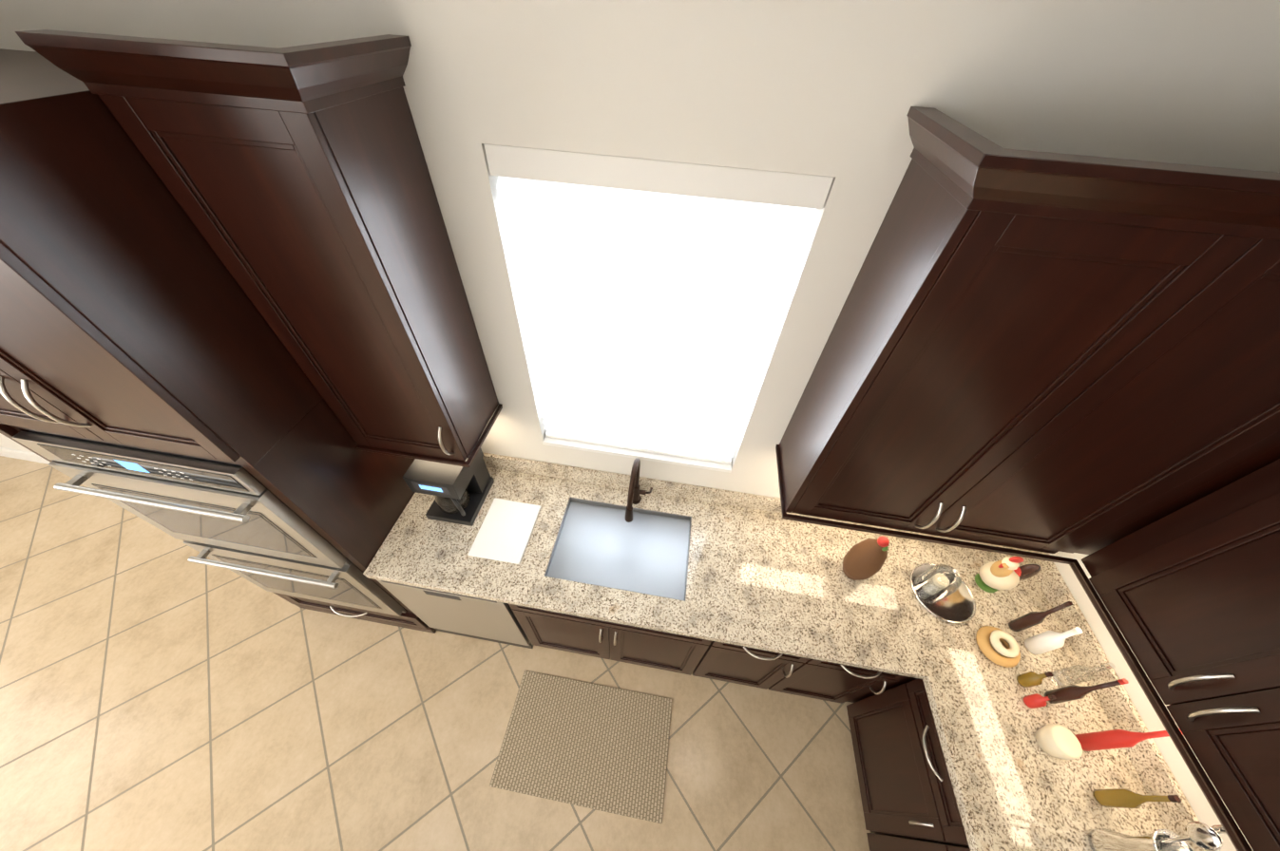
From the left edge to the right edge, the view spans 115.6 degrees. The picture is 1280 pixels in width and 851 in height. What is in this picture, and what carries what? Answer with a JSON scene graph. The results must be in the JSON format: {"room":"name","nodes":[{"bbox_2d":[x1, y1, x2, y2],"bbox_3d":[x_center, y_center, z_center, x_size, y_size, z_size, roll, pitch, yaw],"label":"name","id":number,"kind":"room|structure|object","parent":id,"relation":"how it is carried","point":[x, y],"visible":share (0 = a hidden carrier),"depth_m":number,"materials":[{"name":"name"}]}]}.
{"room":"kitchen","nodes":[
{"label":"kitchen","id":0,"kind":"room"},
{"bbox_2d":[0,456,874,850],"bbox_3d":[-2.694,3.204,0.610,8.350,0.100,7.300,8,48,4],"label":"floor","id":1,"kind":"structure","parent":0,"point":[158,692],"depth_m":2.11,"materials":[{"name":"tile"}]},
{"bbox_2d":[0,48,436,633],"bbox_3d":[-1.579,0.101,1.690,0.910,2.585,0.703,8,48,4],"label":"tall cabinet","id":2,"kind":"object","parent":1,"relation":"on","point":[131,315],"visible":0.67,"depth_m":0.97,"materials":[{"name":"brown wood"}]},
{"bbox_2d":[10,430,406,616],"bbox_3d":[-1.611,0.524,1.712,0.762,1.300,0.152,8,48,4],"label":"double wall oven","id":3,"kind":"object","parent":2,"relation":"in","point":[239,520],"visible":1,"depth_m":1.41,"materials":[{"name":"grey metal"}]},
{"bbox_2d":[376,579,533,649],"bbox_3d":[-0.864,0.776,2.279,0.594,0.868,0.612,8,48,4],"label":"dishwasher","id":4,"kind":"object","parent":1,"relation":"on","point":[469,617],"visible":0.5,"depth_m":2.01,"materials":[{"name":"grey metal"}]},
{"bbox_2d":[489,670,672,823],"bbox_3d":[-0.278,1.642,2.104,0.850,0.008,0.500,8,48,4],"label":"area rug","id":5,"kind":"object","parent":1,"relation":"on","point":[601,748],"visible":1,"depth_m":2.08,"materials":[{"name":"beige fabric"}]},
{"bbox_2d":[508,603,732,678],"bbox_3d":[-0.074,0.874,2.231,0.983,0.876,0.628,8,48,4],"label":"base cabinet","id":6,"kind":"object","parent":1,"relation":"on","point":[659,650],"depth_m":1.99,"materials":[{"name":"brown wood"}]},
{"bbox_2d":[362,452,1130,699],"bbox_3d":[0.337,0.597,1.818,2.990,0.140,0.653,8,48,4],"label":"countertop","id":7,"kind":"structure","parent":6,"relation":"on","point":[734,568],"depth_m":1.79,"materials":[{"name":"stone"}]},
{"bbox_2d":[402,441,494,526],"bbox_3d":[-0.874,0.259,1.874,0.220,0.325,0.269,8,48,4],"label":"coffee maker","id":8,"kind":"object","parent":7,"relation":"on","point":[460,493],"visible":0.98,"depth_m":1.80,"materials":[{"name":"black plastic"}]},
{"bbox_2d":[468,497,541,564],"bbox_3d":[-0.628,0.488,1.892,0.240,0.011,0.300,8,48,4],"label":"cutting board","id":9,"kind":"object","parent":7,"relation":"on","point":[505,532],"visible":1,"depth_m":1.88,"materials":[{"name":"white plastic"}]},
{"bbox_2d":[624,458,652,522],"bbox_3d":[-0.004,0.312,1.815,0.109,0.416,0.262,8,48,4],"label":"faucet","id":10,"kind":"object","parent":7,"relation":"on","point":[635,491],"visible":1,"depth_m":1.71,"materials":[{"name":"brown metal"}]},
{"bbox_2d":[842,535,889,580],"bbox_3d":[0.970,0.557,1.717,0.130,0.314,0.132,8,48,4],"label":"wicker vase","id":11,"kind":"object","parent":7,"relation":"on","point":[865,560],"visible":1,"depth_m":1.68,"materials":[{"name":"brown wicker"}]},
{"bbox_2d":[909,563,975,624],"bbox_3d":[1.337,0.685,1.725,0.263,0.162,0.263,8,48,4],"label":"tray","id":12,"kind":"object","parent":7,"relation":"on","point":[942,592],"visible":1,"depth_m":1.75,"materials":[{"name":"silver metal"}]},
{"bbox_2d":[975,626,1020,668],"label":"plate","id":13,"kind":"object","parent":7,"relation":"on","point":[1010,658],"depth_m":1.59,"materials":[{"name":"brown"}]},
{"bbox_2d":[974,556,1041,592],"bbox_3d":[1.578,0.621,1.719,0.202,0.278,0.118,8,48,4],"label":"rooster","id":14,"kind":"object","parent":7,"relation":"on","point":[1006,573],"visible":1,"depth_m":1.70,"materials":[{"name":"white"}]},
{"bbox_2d":[1008,601,1072,632],"label":"decorative bottles","id":15,"kind":"object","parent":7,"relation":"on","point":[1033,619],"depth_m":1.61,"materials":[{"name":"brown glass"}]},
{"bbox_2d":[709,645,837,693],"bbox_3d":[0.555,0.965,2.185,0.540,0.876,0.628,8,48,4],"label":"base cabinet","id":16,"kind":"object","parent":1,"relation":"on","point":[780,673],"depth_m":1.93,"materials":[{"name":"brown wood"}]},
{"bbox_2d":[789,664,917,704],"bbox_3d":[0.926,1.019,2.157,0.461,0.876,0.628,8,48,4],"label":"base cabinet","id":17,"kind":"object","parent":1,"relation":"on","point":[841,684],"depth_m":1.90,"materials":[{"name":"brown wood"}]},
{"bbox_2d":[846,678,970,850],"bbox_3d":[1.391,1.527,1.719,0.628,0.876,0.546,8,48,4],"label":"base cabinet","id":18,"kind":"object","parent":1,"relation":"on","point":[908,799],"visible":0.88,"depth_m":1.64,"materials":[{"name":"brown wood"}]},
{"bbox_2d":[924,665,1207,850],"bbox_3d":[1.280,1.742,0.826,0.655,0.140,2.032,8,48,4],"label":"countertop","id":19,"kind":"structure","parent":18,"relation":"on","point":[1011,795],"depth_m":1.38,"materials":[{"name":"stone"}]},
{"bbox_2d":[1016,627,1128,708],"label":"decorative bottles","id":20,"kind":"object","parent":19,"relation":"on","point":[1046,641],"depth_m":1.50,"materials":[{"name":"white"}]},
{"bbox_2d":[1034,724,1168,760],"label":"decorative bottles","id":21,"kind":"object","parent":19,"relation":"on","point":[1058,741],"depth_m":1.37,"materials":[{"name":"red glass"}]},
{"bbox_2d":[1092,788,1181,808],"label":"decorative bottles","id":22,"kind":"object","parent":19,"relation":"on","point":[1117,798],"depth_m":1.26,"materials":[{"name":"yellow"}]},
{"bbox_2d":[1088,821,1242,850],"bbox_3d":[1.453,1.182,1.089,0.162,0.439,0.170,8,48,4],"label":"vase","id":23,"kind":"object","parent":19,"relation":"on","point":[1203,836],"visible":0.83,"depth_m":1.13,"materials":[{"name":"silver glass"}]},
{"bbox_2d":[0,0,1279,498],"bbox_3d":[-2.075,-0.378,1.926,8.050,2.840,0.150,8,48,4],"label":"wall","id":24,"kind":"structure","parent":0,"point":[836,89],"depth_m":0.89,"materials":[{"name":"white paint"}]},
{"bbox_2d":[0,447,50,463],"bbox_3d":[-4.048,0.320,3.014,4.196,0.125,0.014,8,48,4],"label":"baseboard","id":25,"kind":"structure","parent":24,"relation":"attached to","point":[20,454],"depth_m":3.02,"materials":[{"name":"white"}]},
{"bbox_2d":[34,29,502,466],"bbox_3d":[-0.844,-0.405,1.253,0.451,1.176,0.328,8,48,4],"label":"upper cabinet","id":26,"kind":"object","parent":24,"relation":"attached to","point":[303,169],"depth_m":0.95,"materials":[{"name":"brown wood"}]},
{"bbox_2d":[483,143,833,473],"bbox_3d":[0.016,-0.305,1.500,0.900,1.210,0.147,8,48,4],"label":"window blinds","id":27,"kind":"object","parent":24,"relation":"attached to","point":[654,296],"visible":0.9,"depth_m":1.30,"materials":[{"name":"white fabric"}]},
{"bbox_2d":[775,107,1279,542],"bbox_3d":[0.842,-0.142,1.146,0.530,1.125,0.328,8,48,4],"label":"upper cabinet","id":28,"kind":"object","parent":24,"relation":"attached to","point":[1039,352],"depth_m":0.85,"materials":[{"name":"brown wood"}]},
{"bbox_2d":[942,280,1279,557],"bbox_3d":[1.272,-0.080,1.114,0.581,1.125,0.328,8,48,4],"label":"upper cabinet","id":29,"kind":"object","parent":24,"relation":"attached to","point":[1227,386],"depth_m":1.00,"materials":[{"name":"brown wood"}]},
{"bbox_2d":[1049,552,1253,850],"bbox_3d":[1.416,2.801,-0.776,0.150,2.840,7.300,8,48,4],"label":"wall","id":30,"kind":"structure","parent":0,"point":[1197,801],"depth_m":1.42,"materials":[{"name":"white paint"}]},
{"bbox_2d":[1073,474,1279,740],"bbox_3d":[1.622,0.298,0.846,0.396,1.041,0.510,8,48,4],"label":"upper cabinet","id":31,"kind":"object","parent":30,"relation":"attached to","point":[1196,601],"depth_m":1.05,"materials":[{"name":"brown wood"}]},
{"bbox_2d":[1174,728,1279,850],"bbox_3d":[1.602,0.551,0.613,0.328,1.041,0.416,8,48,4],"label":"upper cabinet","id":32,"kind":"object","parent":30,"relation":"attached to","point":[1243,768],"depth_m":0.95,"materials":[{"name":"brown wood"}]}
]}

